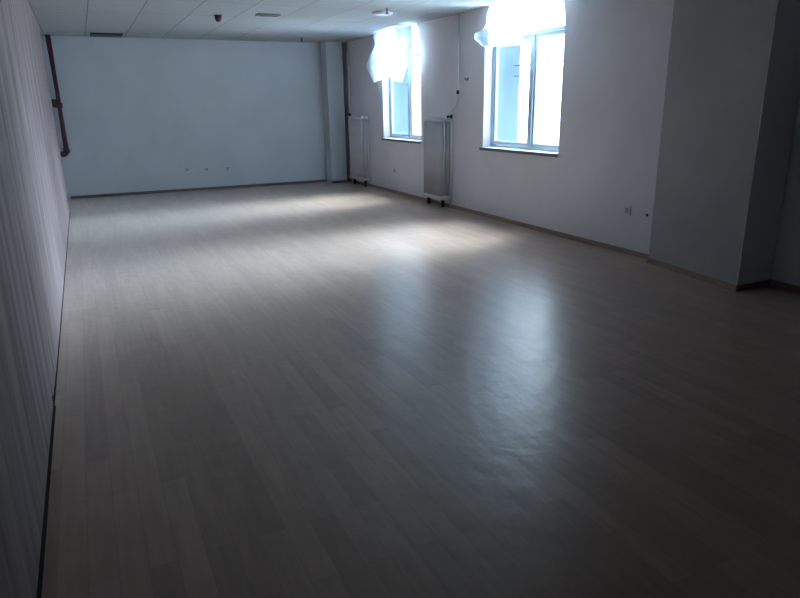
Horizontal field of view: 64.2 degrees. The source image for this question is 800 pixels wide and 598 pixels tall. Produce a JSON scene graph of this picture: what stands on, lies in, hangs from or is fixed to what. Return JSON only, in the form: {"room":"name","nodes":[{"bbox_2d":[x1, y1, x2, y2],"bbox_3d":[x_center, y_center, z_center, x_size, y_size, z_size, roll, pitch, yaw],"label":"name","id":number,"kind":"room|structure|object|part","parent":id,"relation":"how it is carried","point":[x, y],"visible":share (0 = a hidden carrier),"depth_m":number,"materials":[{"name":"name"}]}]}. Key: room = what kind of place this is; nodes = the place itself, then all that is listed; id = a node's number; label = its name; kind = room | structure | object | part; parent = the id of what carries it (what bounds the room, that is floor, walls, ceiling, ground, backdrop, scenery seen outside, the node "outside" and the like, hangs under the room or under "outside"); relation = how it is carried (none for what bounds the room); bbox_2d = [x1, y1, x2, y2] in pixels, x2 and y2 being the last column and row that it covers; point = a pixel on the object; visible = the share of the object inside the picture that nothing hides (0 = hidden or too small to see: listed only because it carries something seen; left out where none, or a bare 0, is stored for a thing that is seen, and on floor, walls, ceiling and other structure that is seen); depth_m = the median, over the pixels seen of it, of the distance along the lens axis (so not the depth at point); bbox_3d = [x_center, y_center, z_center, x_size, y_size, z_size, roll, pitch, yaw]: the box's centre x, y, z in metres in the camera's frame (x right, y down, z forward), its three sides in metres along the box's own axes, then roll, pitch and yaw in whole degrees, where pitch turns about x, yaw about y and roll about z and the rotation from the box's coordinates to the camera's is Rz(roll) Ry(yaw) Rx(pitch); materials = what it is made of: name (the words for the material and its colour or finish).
{"room":"empty room","nodes":[
{"label":"empty room","id":0,"kind":"room"},
{"bbox_2d":[41,35,326,198],"bbox_3d":[-3.451,-3.461,12.102,6.030,2.685,0.250,-9,19,-24],"label":"wall","id":1,"kind":"structure","parent":0,"point":[138,112],"depth_m":11.73,"materials":[{"name":"white paint"}]},
{"bbox_2d":[71,179,326,198],"bbox_3d":[-3.662,-2.122,12.240,4.770,0.050,0.014,-9,19,-24],"label":"baseboard","id":2,"kind":"structure","parent":1,"relation":"attached to","point":[324,180],"depth_m":12.12,"materials":[{"name":"brown wood"}]},
{"bbox_2d":[28,0,553,42],"bbox_3d":[0.063,-2.708,4.622,6.080,0.120,16.710,-9,19,-24],"label":"ceiling","id":3,"kind":"structure","parent":0,"point":[313,21],"depth_m":8.77,"materials":[{"name":"paint"}]},
{"bbox_2d":[90,33,122,37],"bbox_3d":[-4.835,-4.342,10.496,0.480,0.021,0.450,-9,19,-24],"label":"ceiling vent","id":4,"kind":"object","parent":3,"relation":"in","point":[119,35],"visible":1,"depth_m":10.44,"materials":[{"name":"grey metal"}]},
{"bbox_2d":[214,15,221,21],"bbox_3d":[-2.428,-3.746,8.520,0.110,0.084,0.110,-9,19,-24],"label":"smoke detector","id":5,"kind":"object","parent":3,"relation":"attached to","point":[218,18],"visible":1,"depth_m":8.49,"materials":[{"name":"plastic"}]},
{"bbox_2d":[255,13,280,16],"bbox_3d":[-1.764,-3.787,8.512,0.300,0.021,0.170,-9,19,-24],"label":"ceiling vent","id":6,"kind":"object","parent":3,"relation":"in","point":[257,14],"visible":1,"depth_m":8.47,"materials":[{"name":"grey metal"}]},
{"bbox_2d":[372,11,392,15],"bbox_3d":[-0.232,-3.804,8.509,0.280,0.033,0.280,-9,19,-24],"label":"recessed light","id":7,"kind":"object","parent":3,"relation":"in","point":[378,13],"visible":0.94,"depth_m":8.44,"materials":[{"name":"white plastic"}]},
{"bbox_2d":[374,13,390,15],"bbox_3d":[-0.232,-3.795,8.512,0.230,0.013,0.230,-9,19,-24],"label":"diffuser","id":8,"kind":"object","parent":7,"relation":"attached to","point":[378,14],"depth_m":8.46,"materials":[{"name":"white plastic"}]},
{"bbox_2d":[474,0,543,46],"bbox_3d":[1.234,-3.225,7.429,0.111,0.549,1.439,-9,19,-24],"label":"plastic sheet","id":9,"kind":"object","parent":3,"relation":"hanging from","point":[508,22],"visible":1,"depth_m":7.40,"materials":[{"name":"white plastic"}]},
{"bbox_2d":[320,41,346,182],"bbox_3d":[-1.320,-3.699,12.776,0.330,2.685,0.320,-9,19,-24],"label":"wall column","id":10,"kind":"structure","parent":0,"point":[331,52],"depth_m":12.63,"materials":[{"name":"paint"}]},
{"bbox_2d":[332,180,347,182],"bbox_3d":[-1.228,-2.396,13.015,0.350,0.050,0.012,-9,19,-24],"label":"baseboard","id":11,"kind":"structure","parent":10,"relation":"attached to","point":[337,181],"depth_m":13.01,"materials":[{"name":"brown wood"}]},
{"bbox_2d":[41,181,799,597],"bbox_3d":[0.285,-0.052,5.520,6.480,0.120,16.710,-9,19,-24],"label":"floor","id":12,"kind":"structure","parent":0,"point":[348,389],"depth_m":3.25,"materials":[{"name":"brown wood"}]},
{"bbox_2d":[348,116,369,186],"bbox_3d":[-0.782,-2.860,12.346,0.160,1.313,0.722,-9,19,-24],"label":"radiator","id":13,"kind":"object","parent":12,"relation":"on","point":[358,125],"visible":1,"depth_m":12.21,"materials":[{"name":"metal"}]},
{"bbox_2d":[423,117,449,206],"bbox_3d":[0.556,-2.074,9.690,0.160,1.313,0.610,-9,19,-24],"label":"radiator","id":14,"kind":"object","parent":12,"relation":"on","point":[435,129],"visible":0.99,"depth_m":9.59,"materials":[{"name":"metal"}]},
{"bbox_2d":[649,0,776,284],"bbox_3d":[2.836,-1.537,5.450,0.770,2.685,1.070,-9,19,-24],"label":"wall pier","id":15,"kind":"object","parent":12,"relation":"on","point":[719,50],"visible":0.8,"depth_m":5.30,"materials":[{"name":"grey paint"}]},
{"bbox_2d":[647,257,770,291],"bbox_3d":[2.695,-0.251,5.756,0.432,0.050,1.087,-9,19,-24],"label":"baseboard","id":16,"kind":"object","parent":15,"relation":"attached to","point":[735,288],"visible":0.95,"depth_m":5.46,"materials":[{"name":"brown wood"}]},
{"bbox_2d":[342,0,673,253],"bbox_3d":[0.909,-2.754,9.551,0.520,2.685,8.310,-9,19,-24],"label":"wall","id":17,"kind":"structure","parent":0,"point":[616,54],"depth_m":7.12,"materials":[{"name":"paint"}]},
{"bbox_2d":[347,42,352,181],"bbox_3d":[-1.012,-3.666,12.651,0.091,2.679,0.042,-9,19,-24],"label":"pipe","id":18,"kind":"object","parent":17,"relation":"attached to","point":[349,114],"visible":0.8,"depth_m":12.47,"materials":[{"name":"grey metal"}]},
{"bbox_2d":[366,25,411,82],"bbox_3d":[-0.232,-3.987,10.510,0.272,0.840,1.986,-9,19,-24],"label":"plastic sheet","id":19,"kind":"object","parent":17,"relation":"attached to","point":[390,54],"visible":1,"depth_m":10.10,"materials":[{"name":"white plastic"}]},
{"bbox_2d":[381,50,421,143],"bbox_3d":[0.246,-3.595,10.717,0.596,1.835,1.510,-9,19,-24],"label":"window","id":20,"kind":"structure","parent":17,"relation":"in","point":[401,95],"depth_m":11.33,"materials":[{"name":"metal"}]},
{"bbox_3d":[0.011,-3.478,10.998,0.040,1.283,0.730,-9,19,-24],"label":"sash","id":21,"kind":"part","parent":20,"relation":"part of","materials":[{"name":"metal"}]},
{"bbox_3d":[0.078,-2.711,10.894,0.180,0.034,1.510,-9,19,-24],"label":"sill","id":22,"kind":"part","parent":20,"relation":"part of","materials":[{"name":"white plastic"}]},
{"bbox_3d":[0.320,-3.296,10.386,0.040,1.283,0.570,-9,19,-24],"label":"sash","id":23,"kind":"part","parent":20,"relation":"part of","materials":[{"name":"metal"}]},
{"bbox_2d":[447,13,459,207],"bbox_3d":[0.758,-2.626,9.137,0.091,2.679,0.222,-9,19,-24],"label":"pipe","id":24,"kind":"object","parent":17,"relation":"attached to","point":[458,31],"visible":1,"depth_m":9.12,"materials":[{"name":"grey metal"}]},
{"bbox_2d":[347,178,648,258],"bbox_3d":[0.688,-1.456,9.824,0.014,0.050,8.310,-9,19,-24],"label":"baseboard","id":25,"kind":"structure","parent":17,"relation":"attached to","point":[580,239],"depth_m":7.98,"materials":[{"name":"brown wood"}]},
{"bbox_2d":[479,25,564,156],"bbox_3d":[1.692,-2.745,7.849,0.596,1.835,1.635,-9,19,-24],"label":"window","id":26,"kind":"structure","parent":17,"relation":"in","point":[505,87],"depth_m":8.45,"materials":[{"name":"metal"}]},
{"bbox_3d":[1.443,-2.636,8.157,0.040,1.283,0.792,-9,19,-24],"label":"sash","id":27,"kind":"part","parent":26,"relation":"part of","materials":[{"name":"metal"}]},
{"bbox_3d":[1.523,-1.861,8.026,0.180,0.034,1.635,-9,19,-24],"label":"sill","id":28,"kind":"part","parent":26,"relation":"part of","materials":[{"name":"white plastic"}]},
{"bbox_2d":[514,60,562,76],"bbox_3d":[1.877,-2.867,7.906,0.016,0.146,1.577,-9,19,-24],"label":"guard","id":29,"kind":"object","parent":26,"relation":"attached to","point":[560,60],"visible":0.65,"depth_m":8.04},
{"bbox_3d":[1.879,-2.805,7.925,0.016,0.016,1.577,-9,19,-24],"label":"rail","id":30,"kind":"part","parent":29,"relation":"part of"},
{"bbox_3d":[1.877,-2.930,7.887,0.016,0.016,1.577,-9,19,-24],"label":"rail","id":31,"kind":"part","parent":29,"relation":"part of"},
{"bbox_3d":[1.779,-2.439,7.490,0.040,1.283,0.632,-9,19,-24],"label":"sash","id":32,"kind":"part","parent":26,"relation":"part of","materials":[{"name":"metal"}]},
{"bbox_2d":[624,206,630,214],"bbox_3d":[2.308,-0.898,6.479,0.011,0.086,0.086,-9,19,-24],"label":"wall socket","id":33,"kind":"object","parent":17,"relation":"attached to","point":[627,209],"visible":1,"depth_m":6.47,"materials":[{"name":"grey plastic"}]},
{"bbox_2d":[736,0,799,284],"bbox_3d":[2.913,-1.399,4.905,0.418,2.632,0.008,-9,19,-24],"label":"wall","id":34,"kind":"structure","parent":0,"point":[781,96],"depth_m":4.96,"materials":[{"name":"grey paint"}]},
{"bbox_2d":[771,99,799,285],"bbox_3d":[4.744,-0.557,2.127,0.350,2.685,6.830,-9,19,-24],"label":"wall","id":35,"kind":"structure","parent":0,"point":[786,264],"depth_m":5.15,"materials":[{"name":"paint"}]},
{"bbox_2d":[770,280,799,292],"bbox_3d":[4.603,0.731,2.428,0.014,0.050,6.815,-9,19,-24],"label":"baseboard","id":36,"kind":"structure","parent":35,"relation":"attached to","point":[775,283],"depth_m":5.25,"materials":[{"name":"brown wood"}]},
{"bbox_3d":[-2.473,-0.953,3.805,0.250,2.685,16.210,-9,19,-24],"label":"wall","id":37,"kind":"structure","parent":0,"visible":0},
{"bbox_2d":[0,127,52,597],"bbox_3d":[-1.344,-0.400,1.912,0.057,2.669,2.475,-9,19,-24],"label":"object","id":38,"kind":"structure","parent":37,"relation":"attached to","point":[26,402],"depth_m":2.32,"materials":[{"name":"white wood"}]},
{"bbox_2d":[0,0,62,395],"bbox_3d":[-2.433,-1.039,4.072,0.057,2.669,2.480,-9,19,-24],"label":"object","id":39,"kind":"structure","parent":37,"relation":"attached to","point":[17,126],"depth_m":3.90,"materials":[{"name":"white wood"}]},
{"bbox_2d":[13,0,66,284],"bbox_3d":[-3.516,-1.676,6.222,0.057,2.669,2.480,-9,19,-24],"label":"board","id":40,"kind":"object","parent":37,"relation":"attached to","point":[21,10],"visible":0.67,"depth_m":6.01,"materials":[{"name":"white wood"}]},
{"bbox_2d":[27,0,69,238],"bbox_3d":[-4.595,-2.310,8.363,0.057,2.669,2.460,-9,19,-24],"label":"board","id":41,"kind":"object","parent":37,"relation":"attached to","point":[34,23],"visible":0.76,"depth_m":8.16,"materials":[{"name":"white wood"}]},
{"bbox_2d":[36,216,69,597],"bbox_3d":[-2.395,0.252,4.433,0.073,0.012,12.390,-9,19,-24],"label":"trim","id":42,"kind":"structure","parent":37,"relation":"attached to","point":[44,529],"depth_m":2.67,"materials":[{"name":"black"}]},
{"bbox_2d":[45,35,69,156],"bbox_3d":[-5.759,-3.368,10.672,0.168,1.951,0.105,-9,19,-24],"label":"pipe","id":43,"kind":"object","parent":37,"relation":"attached to","point":[56,102],"visible":0.84,"depth_m":10.67,"materials":[{"name":"black metal"}]}
]}

